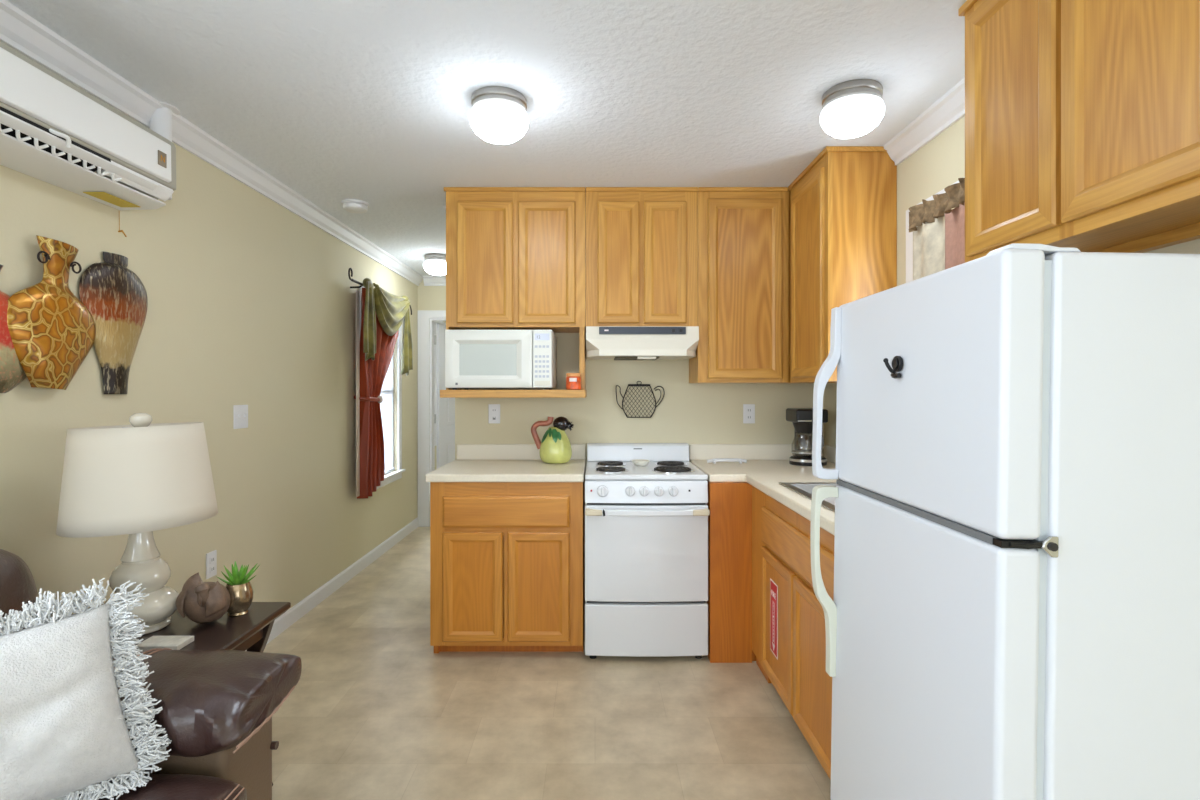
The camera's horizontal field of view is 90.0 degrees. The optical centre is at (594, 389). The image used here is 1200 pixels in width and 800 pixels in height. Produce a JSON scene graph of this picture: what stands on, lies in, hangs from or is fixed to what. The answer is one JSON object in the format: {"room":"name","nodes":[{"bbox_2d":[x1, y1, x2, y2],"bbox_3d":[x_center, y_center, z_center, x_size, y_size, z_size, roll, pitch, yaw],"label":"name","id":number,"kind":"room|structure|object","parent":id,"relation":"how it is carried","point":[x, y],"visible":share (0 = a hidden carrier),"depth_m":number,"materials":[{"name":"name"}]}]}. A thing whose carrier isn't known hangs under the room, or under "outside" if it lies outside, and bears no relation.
{"room":"kitchen","nodes":[
{"label":"kitchen","id":0,"kind":"room"},
{"bbox_2d":[0,46,445,615],"bbox_3d":[-1.780,0.115,1.450,0.100,2.430,13.100,0,0,0],"label":"wall","id":1,"kind":"structure","parent":0,"point":[252,303],"depth_m":2.83,"materials":[{"name":"beige paint"}]},
{"bbox_2d":[0,264,26,392],"bbox_3d":[-1.710,-0.177,1.700,0.038,0.372,0.317,0,0,0],"label":"vase","id":2,"kind":"object","parent":1,"relation":"attached to","point":[12,373],"visible":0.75,"depth_m":1.73,"materials":[{"name":"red ceramic"}]},
{"bbox_2d":[7,235,95,389],"bbox_3d":[-1.693,-0.235,1.877,0.070,0.471,0.314,0,0,-10],"label":"vase","id":3,"kind":"object","parent":1,"relation":"attached to","point":[51,331],"visible":1,"depth_m":1.85,"materials":[{"name":"gold metal"}]},
{"bbox_2d":[0,41,175,209],"bbox_3d":[-1.621,-0.783,1.790,0.216,0.264,0.820,0,0,0],"label":"air conditioner","id":4,"kind":"object","parent":1,"relation":"attached to","point":[53,131],"visible":1,"depth_m":1.80,"materials":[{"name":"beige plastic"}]},
{"bbox_2d":[79,251,147,393],"bbox_3d":[-1.710,-0.235,2.155,0.038,0.500,0.305,0,0,0],"label":"vase","id":5,"kind":"object","parent":1,"relation":"attached to","point":[116,299],"visible":0.99,"depth_m":2.12,"materials":[{"name":"ceramic"}]},
{"bbox_2d":[118,216,126,236],"bbox_3d":[-1.721,-0.605,2.186,0.018,0.090,0.022,0,0,0],"label":"wall hook","id":6,"kind":"object","parent":1,"relation":"attached to","point":[122,231],"visible":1,"depth_m":2.18,"materials":[{"name":"gold metal"}]},
{"bbox_2d":[149,101,179,199],"bbox_3d":[-1.690,-0.924,2.335,0.124,0.349,0.124,0,0,0],"label":"conduit pipe","id":7,"kind":"object","parent":1,"relation":"attached to","point":[160,122],"visible":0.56,"depth_m":2.31,"materials":[{"name":"white paint"}]},
{"bbox_2d":[0,0,422,285],"bbox_3d":[-1.696,-1.058,0.425,0.068,0.085,10.850,0,0,0],"label":"trim","id":8,"kind":"structure","parent":1,"relation":"attached to","point":[19,30],"depth_m":2.27,"materials":[{"name":"white paint"}]},
{"bbox_2d":[206,550,216,578],"bbox_3d":[-1.724,0.785,2.700,0.010,0.115,0.070,0,0,0],"label":"electrical outlet","id":9,"kind":"object","parent":1,"relation":"attached to","point":[211,557],"visible":1,"depth_m":2.69,"materials":[{"name":"white paint"}]},
{"bbox_2d":[210,556,214,563],"bbox_3d":[-1.722,0.764,2.700,0.004,0.030,0.034,0,0,0],"label":"socket","id":10,"kind":"object","parent":9,"relation":"attached to","point":[212,558],"depth_m":2.70,"materials":[{"name":"white paint"}]},
{"bbox_2d":[233,405,247,428],"bbox_3d":[-1.721,0.130,2.925,0.018,0.115,0.115,0,0,0],"label":"light switch","id":11,"kind":"object","parent":1,"relation":"attached to","point":[240,412],"visible":1,"depth_m":2.92,"materials":[{"name":"white paint"}]},
{"bbox_2d":[246,517,417,650],"bbox_3d":[-1.723,1.285,0.425,0.014,0.090,10.850,0,0,0],"label":"baseboard","id":12,"kind":"structure","parent":1,"relation":"attached to","point":[307,604],"depth_m":3.95,"materials":[{"name":"white paint"}]},
{"bbox_2d":[348,268,411,314],"bbox_3d":[-1.683,-0.748,4.701,0.093,0.150,1.388,0,0,0],"label":"curtain rod","id":13,"kind":"object","parent":1,"relation":"attached to","point":[352,280],"visible":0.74,"depth_m":4.14,"materials":[{"name":"brown metal"}]},
{"bbox_2d":[354,287,398,498],"bbox_3d":[-1.654,0.020,4.654,0.168,1.500,0.909,0,0,0],"label":"curtain","id":14,"kind":"object","parent":13,"relation":"hanging from","point":[370,374],"visible":0.82,"depth_m":4.33,"materials":[{"name":"red fabric"}]},
{"bbox_2d":[363,278,412,375],"bbox_3d":[-1.607,-0.463,4.680,0.093,0.682,1.082,0,0,0],"label":"valance","id":15,"kind":"object","parent":13,"relation":"hanging from","point":[391,310],"visible":1,"depth_m":4.55,"materials":[{"name":"fabric"}]},
{"bbox_2d":[359,285,405,488],"bbox_3d":[-1.745,0.005,4.855,0.120,1.550,0.970,0,0,0],"label":"window","id":16,"kind":"structure","parent":1,"relation":"in","point":[389,478],"depth_m":5.25,"materials":[{"name":"white paint"}]},
{"bbox_2d":[380,352,394,473],"bbox_3d":[-1.757,0.000,4.855,0.030,1.396,0.774,0,0,0],"label":"window blind","id":17,"kind":"object","parent":16,"relation":"attached to","point":[386,407],"visible":0.23,"depth_m":5.11,"materials":[{"name":"white plastic"}]},
{"bbox_2d":[225,581,253,616],"bbox_3d":[-1.163,0.678,1.955,0.088,0.102,0.088,0,0,0],"label":"pot","id":18,"kind":"object","parent":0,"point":[241,592],"depth_m":1.93,"materials":[{"name":"gold metal"}]},
{"bbox_2d":[418,280,445,309],"bbox_3d":[-1.282,0.115,5.900,0.895,2.430,0.100,0,0,0],"label":"wall","id":19,"kind":"structure","parent":0,"point":[429,297],"depth_m":5.85,"materials":[{"name":"beige paint"}]},
{"bbox_2d":[423,276,445,285],"bbox_3d":[-1.282,-1.058,5.816,0.759,0.085,0.068,0,0,0],"label":"trim","id":20,"kind":"structure","parent":19,"relation":"attached to","point":[428,280],"depth_m":5.81,"materials":[{"name":"white paint"}]},
{"bbox_2d":[418,310,454,526],"bbox_3d":[-1.283,0.278,6.195,0.886,2.105,0.727,0,0,0],"label":"door","id":21,"kind":"structure","parent":19,"relation":"in","point":[426,319],"depth_m":5.83,"materials":[{"name":"white paint"}]},
{"bbox_2d":[6,0,966,275],"bbox_3d":[-0.181,-1.150,1.450,3.298,0.100,13.100,0,0,0],"label":"ceiling","id":22,"kind":"structure","parent":0,"point":[369,101],"depth_m":2.11,"materials":[{"name":"white paint"}]},
{"bbox_2d":[341,199,368,213],"bbox_3d":[-1.410,-1.076,3.530,0.152,0.046,0.152,0,0,0],"label":"smoke detector","id":23,"kind":"object","parent":22,"relation":"attached to","point":[349,205],"visible":1,"depth_m":3.48,"materials":[{"name":"white paint"}]},
{"bbox_2d":[423,253,445,274],"bbox_3d":[-1.295,-1.023,4.930,0.222,0.154,0.222,0,0,0],"label":"ceiling light","id":24,"kind":"object","parent":22,"relation":"attached to","point":[434,264],"visible":0.83,"depth_m":4.84,"materials":[{"name":"white glass"}]},
{"bbox_2d":[469,86,528,143],"bbox_3d":[-0.362,-1.023,2.270,0.222,0.154,0.222,0,0,0],"label":"ceiling light","id":25,"kind":"object","parent":22,"relation":"attached to","point":[498,115],"visible":1,"depth_m":2.19,"materials":[{"name":"white glass"}]},
{"bbox_2d":[820,79,884,138],"bbox_3d":[0.950,-1.023,2.220,0.222,0.154,0.222,0,0,0],"label":"ceiling light","id":26,"kind":"object","parent":22,"relation":"attached to","point":[851,108],"visible":1,"depth_m":2.15,"materials":[{"name":"white glass"}]},
{"bbox_2d":[263,526,830,799],"bbox_3d":[-0.181,1.380,1.450,3.298,0.100,13.100,0,0,0],"label":"floor","id":27,"kind":"structure","parent":0,"point":[372,712],"depth_m":2.41,"materials":[{"name":"tile"}]},
{"bbox_2d":[0,549,301,799],"bbox_3d":[-1.236,0.848,0.519,0.948,0.964,2.229,0,0,0],"label":"sofa","id":28,"kind":"object","parent":27,"relation":"on","point":[219,706],"visible":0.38,"depth_m":1.39,"materials":[{"name":"brown leather"}]},
{"bbox_2d":[0,549,37,630],"bbox_3d":[-1.512,0.670,1.085,0.320,0.610,1.030,0,0,0],"label":"cushion","id":29,"kind":"object","parent":28,"relation":"on","point":[17,583],"depth_m":1.46,"materials":[{"name":"brown leather"}]},
{"bbox_2d":[0,578,171,799],"bbox_3d":[-1.163,0.620,1.147,0.227,0.411,0.565,0,0,43],"label":"throw pillow","id":30,"kind":"object","parent":28,"relation":"on","point":[64,731],"visible":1,"depth_m":1.21,"materials":[{"name":"grey fabric"}]},
{"bbox_2d":[65,774,246,799],"bbox_3d":[-1.107,0.915,0.932,0.685,0.170,0.825,0,0,0],"label":"seat cushion","id":31,"kind":"object","parent":28,"relation":"on","point":[161,786],"depth_m":1.27,"materials":[{"name":"brown leather"}]},
{"bbox_2d":[87,602,290,785],"bbox_3d":[-1.375,1.030,1.865,0.650,0.600,0.410,0,0,0],"label":"end table","id":32,"kind":"object","parent":27,"relation":"on","point":[251,631],"visible":0.07,"depth_m":1.86,"materials":[{"name":"brown wood"}]},
{"bbox_2d":[56,413,217,634],"bbox_3d":[-1.388,0.400,1.840,0.395,0.659,0.395,0,0,0],"label":"table lamp","id":33,"kind":"object","parent":32,"relation":"on","point":[138,479],"visible":0.89,"depth_m":1.72,"materials":[{"name":"white fabric"}]},
{"bbox_2d":[135,636,193,649],"bbox_3d":[-1.225,0.721,1.708,0.120,0.017,0.073,0,0,0],"label":"book","id":34,"kind":"object","parent":32,"relation":"on","point":[171,642],"visible":0.78,"depth_m":1.69,"materials":[{"name":"paper"}]},
{"bbox_2d":[176,572,229,622],"bbox_3d":[-1.222,0.649,1.878,0.146,0.155,0.130,0,0,0],"label":"bird figurine","id":35,"kind":"object","parent":32,"relation":"on","point":[200,601],"visible":1,"depth_m":1.84,"materials":[{"name":"brown wood"}]},
{"bbox_2d":[216,561,258,616],"bbox_3d":[-1.155,0.642,1.962,0.123,0.175,0.130,0,0,0],"label":"potted succulent","id":36,"kind":"object","parent":32,"relation":"on","point":[240,589],"visible":0.98,"depth_m":1.93,"materials":[{"name":"gold metal"}]},
{"bbox_2d":[430,474,584,652],"bbox_3d":[-0.438,0.892,3.264,0.755,0.876,0.629,0,0,0],"label":"base cabinet","id":37,"kind":"object","parent":27,"relation":"on","point":[507,559],"visible":0.95,"depth_m":2.96,"materials":[{"name":"brown wood"}]},
{"bbox_2d":[425,444,585,481],"bbox_3d":[-0.446,0.388,3.262,0.779,0.132,0.634,0,0,0],"label":"countertop","id":38,"kind":"structure","parent":37,"relation":"on","point":[474,462],"depth_m":3.25,"materials":[{"name":"laminate"}]},
{"bbox_2d":[531,416,573,463],"bbox_3d":[-0.231,0.281,3.395,0.203,0.264,0.189,0,0,-45],"label":"pitcher","id":39,"kind":"object","parent":38,"relation":"on","point":[555,447],"visible":1,"depth_m":3.35,"materials":[{"name":"green ceramic"}]},
{"bbox_2d":[585,443,709,658],"bbox_3d":[0.253,0.823,3.219,0.605,1.015,0.710,0,0,0],"label":"stove","id":40,"kind":"object","parent":27,"relation":"on","point":[646,527],"visible":1,"depth_m":2.92,"materials":[{"name":"white metal"}]},
{"bbox_2d":[632,459,649,465],"bbox_3d":[0.252,0.401,3.300,0.100,0.028,0.100,0,0,0],"label":"spoon rest","id":41,"kind":"object","parent":40,"relation":"on","point":[638,462],"visible":1,"depth_m":3.27,"materials":[{"name":"white ceramic"}]},
{"bbox_2d":[585,461,707,479],"bbox_3d":[0.253,0.429,3.232,0.605,0.026,0.575,0,0,0],"label":"cooktop","id":42,"kind":"object","parent":40,"relation":"in","point":[595,470],"depth_m":3.04,"materials":[{"name":"white metal"}]},
{"bbox_2d":[706,480,755,662],"bbox_3d":[0.964,0.892,3.252,0.804,0.876,0.654,0,0,0],"label":"base cabinet","id":43,"kind":"object","parent":27,"relation":"on","point":[729,504],"visible":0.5,"depth_m":2.92,"materials":[{"name":"brown wood"}]},
{"bbox_2d":[689,444,836,535],"bbox_3d":[0.965,0.388,2.704,0.805,0.132,1.749,0,0,0],"label":"countertop","id":44,"kind":"structure","parent":43,"relation":"on","point":[767,465],"depth_m":3.17,"materials":[{"name":"laminate"}]},
{"bbox_2d":[707,458,746,463],"bbox_3d":[0.740,0.399,3.369,0.224,0.028,0.046,0,0,0],"label":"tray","id":45,"kind":"object","parent":44,"relation":"on","point":[715,460],"visible":1,"depth_m":3.36,"materials":[{"name":"white paint"}]},
{"bbox_2d":[786,408,827,465],"bbox_3d":[1.185,0.259,3.352,0.201,0.308,0.236,0,0,0],"label":"coffee maker","id":46,"kind":"object","parent":44,"relation":"on","point":[801,418],"visible":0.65,"depth_m":3.30,"materials":[{"name":"black plastic"}]},
{"bbox_2d":[792,422,812,432],"bbox_3d":[1.165,0.207,3.340,0.128,0.055,0.128,0,0,0],"label":"basket","id":47,"kind":"object","parent":46,"relation":"on","point":[800,427],"depth_m":3.29,"materials":[{"name":"black plastic"}]},
{"bbox_2d":[779,482,837,511],"bbox_3d":[1.040,0.487,2.300,0.460,0.158,0.700,0,0,0],"label":"sink","id":48,"kind":"object","parent":44,"relation":"in","point":[805,489],"visible":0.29,"depth_m":2.61,"materials":[{"name":"silver metal"}]},
{"bbox_2d":[791,484,837,504],"bbox_3d":[1.035,0.488,2.300,0.371,0.155,0.621,0,0,0],"label":"basin","id":49,"kind":"object","parent":48,"relation":"in","point":[806,488],"depth_m":2.61,"materials":[{"name":"silver metal"}]},
{"bbox_2d":[752,486,834,779],"bbox_3d":[1.056,0.892,2.382,0.621,0.876,1.084,0,0,0],"label":"base cabinet","id":50,"kind":"object","parent":27,"relation":"on","point":[789,633],"visible":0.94,"depth_m":2.28,"materials":[{"name":"brown wood"}]},
{"bbox_2d":[810,243,1199,799],"bbox_3d":[0.997,0.531,1.426,0.708,1.580,0.748,1,0,0],"label":"refrigerator","id":51,"kind":"object","parent":27,"relation":"on","point":[1014,612],"visible":1,"depth_m":1.06,"materials":[{"name":"white metal"}]},
{"bbox_2d":[883,356,902,378],"bbox_3d":[0.712,-0.054,1.426,0.022,0.054,0.055,0,0,-16],"label":"magnet","id":52,"kind":"object","parent":51,"relation":"attached to","point":[897,362],"visible":1,"depth_m":1.41,"materials":[{"name":"black plastic"}]},
{"bbox_2d":[455,333,823,612],"bbox_3d":[0.267,0.115,3.630,2.203,2.430,0.100,0,0,0],"label":"wall","id":53,"kind":"structure","parent":0,"point":[690,413],"depth_m":3.58,"materials":[{"name":"beige paint"}]},
{"bbox_2d":[488,404,499,422],"bbox_3d":[-0.600,0.142,3.574,0.070,0.115,0.010,0,0,0],"label":"electrical outlet","id":54,"kind":"object","parent":53,"relation":"attached to","point":[493,409],"visible":1,"depth_m":3.57,"materials":[{"name":"white paint"}]},
{"bbox_2d":[491,408,496,419],"bbox_3d":[-0.600,0.142,3.572,0.036,0.068,0.004,0,0,0],"label":"socket","id":55,"kind":"object","parent":54,"relation":"attached to","point":[493,410],"depth_m":3.57,"materials":[{"name":"white paint"}]},
{"bbox_2d":[440,187,586,397],"bbox_3d":[-0.435,-0.529,3.354,0.770,1.139,0.449,0,0,0],"label":"upper cabinet","id":56,"kind":"object","parent":53,"relation":"attached to","point":[516,256],"visible":0.91,"depth_m":3.25,"materials":[{"name":"brown wood"}]},
{"bbox_2d":[445,330,556,389],"bbox_3d":[-0.505,-0.160,3.337,0.560,0.316,0.417,0,0,0],"label":"microwave","id":57,"kind":"object","parent":56,"relation":"on","point":[473,358],"visible":1,"depth_m":3.13,"materials":[{"name":"white plastic"}]},
{"bbox_2d":[440,390,586,397],"bbox_3d":[-0.430,0.019,3.354,0.760,0.041,0.449,0,0,0],"label":"shelf","id":58,"kind":"object","parent":56,"relation":"attached to","point":[443,393],"depth_m":3.13,"materials":[{"name":"brown wood"}]},
{"bbox_2d":[566,373,580,389],"bbox_3d":[-0.114,-0.046,3.200,0.080,0.088,0.081,0,0,0],"label":"candle jar","id":59,"kind":"object","parent":56,"relation":"on","point":[573,380],"visible":1,"depth_m":3.17,"materials":[{"name":"orange glass"}]},
{"bbox_2d":[457,444,585,459],"bbox_3d":[-0.438,0.368,3.568,0.764,0.092,0.021,0,0,0],"label":"backsplash","id":60,"kind":"structure","parent":53,"relation":"attached to","point":[464,451],"depth_m":3.56,"materials":[{"name":"beige laminate"}]},
{"bbox_2d":[616,381,664,417],"bbox_3d":[0.268,0.055,3.558,0.291,0.219,0.021,0,0,0],"label":"teapot","id":61,"kind":"object","parent":53,"relation":"attached to","point":[641,384],"visible":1,"depth_m":3.56,"materials":[{"name":"black metal"}]},
{"bbox_2d":[586,187,697,325],"bbox_3d":[0.254,-0.721,3.409,0.608,0.757,0.339,0,0,0],"label":"upper cabinet","id":62,"kind":"object","parent":53,"relation":"attached to","point":[642,242],"visible":0.88,"depth_m":3.25,"materials":[{"name":"brown wood"}]},
{"bbox_2d":[586,326,698,359],"bbox_3d":[0.254,-0.255,3.381,0.604,0.173,0.393,0,0,0],"label":"range hood","id":63,"kind":"object","parent":62,"relation":"attached to","point":[602,342],"visible":1,"depth_m":3.20,"materials":[{"name":"white metal"}]},
{"bbox_2d":[689,187,789,382],"bbox_3d":[0.963,-0.570,3.409,0.806,1.059,0.339,0,0,0],"label":"upper cabinet","id":64,"kind":"object","parent":53,"relation":"attached to","point":[744,232],"visible":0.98,"depth_m":3.25,"materials":[{"name":"brown wood"}]},
{"bbox_2d":[743,404,754,422],"bbox_3d":[0.918,0.142,3.575,0.070,0.115,0.010,0,0,0],"label":"electrical outlet","id":65,"kind":"object","parent":53,"relation":"attached to","point":[748,409],"visible":1,"depth_m":3.57,"materials":[{"name":"white paint"}]},
{"bbox_2d":[689,444,821,459],"bbox_3d":[0.965,0.368,3.568,0.805,0.092,0.021,0,0,0],"label":"backsplash","id":66,"kind":"structure","parent":53,"relation":"attached to","point":[696,451],"depth_m":3.56,"materials":[{"name":"beige laminate"}]},
{"bbox_2d":[824,116,1199,446],"bbox_3d":[1.418,0.115,1.450,0.100,2.430,13.100,0,0,0],"label":"wall","id":67,"kind":"structure","parent":0,"point":[938,164],"depth_m":2.48,"materials":[{"name":"beige paint"}]},
{"bbox_2d":[822,444,835,463],"bbox_3d":[1.357,0.368,2.693,0.021,0.092,1.727,0,0,0],"label":"backsplash","id":68,"kind":"structure","parent":67,"relation":"attached to","point":[829,452],"depth_m":3.44,"materials":[{"name":"beige laminate"}]},
{"bbox_2d":[788,146,896,382],"bbox_3d":[1.200,-0.570,2.991,0.331,1.059,0.574,0,0,0],"label":"upper cabinet","id":69,"kind":"object","parent":67,"relation":"attached to","point":[843,204],"visible":0.85,"depth_m":2.72,"materials":[{"name":"brown wood"}]},
{"bbox_2d":[884,77,964,164],"bbox_3d":[1.334,-1.058,2.219,0.068,0.085,0.987,0,0,0],"label":"trim","id":70,"kind":"structure","parent":67,"relation":"attached to","point":[947,110],"depth_m":2.39,"materials":[{"name":"white paint"}]},
{"bbox_2d":[906,177,964,282],"bbox_3d":[1.397,-0.250,2.205,0.093,1.060,0.810,0,0,0],"label":"window","id":71,"kind":"structure","parent":67,"relation":"in","point":[909,235],"depth_m":2.58,"materials":[{"name":"white paint"}]},
{"bbox_2d":[909,178,964,279],"bbox_3d":[1.290,-0.429,2.144,0.056,0.618,0.652,0,0,0],"label":"curtain","id":72,"kind":"object","parent":71,"relation":"attached to","point":[939,236],"visible":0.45,"depth_m":2.26,"materials":[{"name":"beige fabric"}]},
{"bbox_2d":[958,0,1199,262],"bbox_3d":[1.203,-0.721,1.346,0.326,0.757,0.772,0,0,0],"label":"upper cabinet","id":73,"kind":"object","parent":67,"relation":"attached to","point":[1082,117],"visible":0.85,"depth_m":1.31,"materials":[{"name":"brown wood"}]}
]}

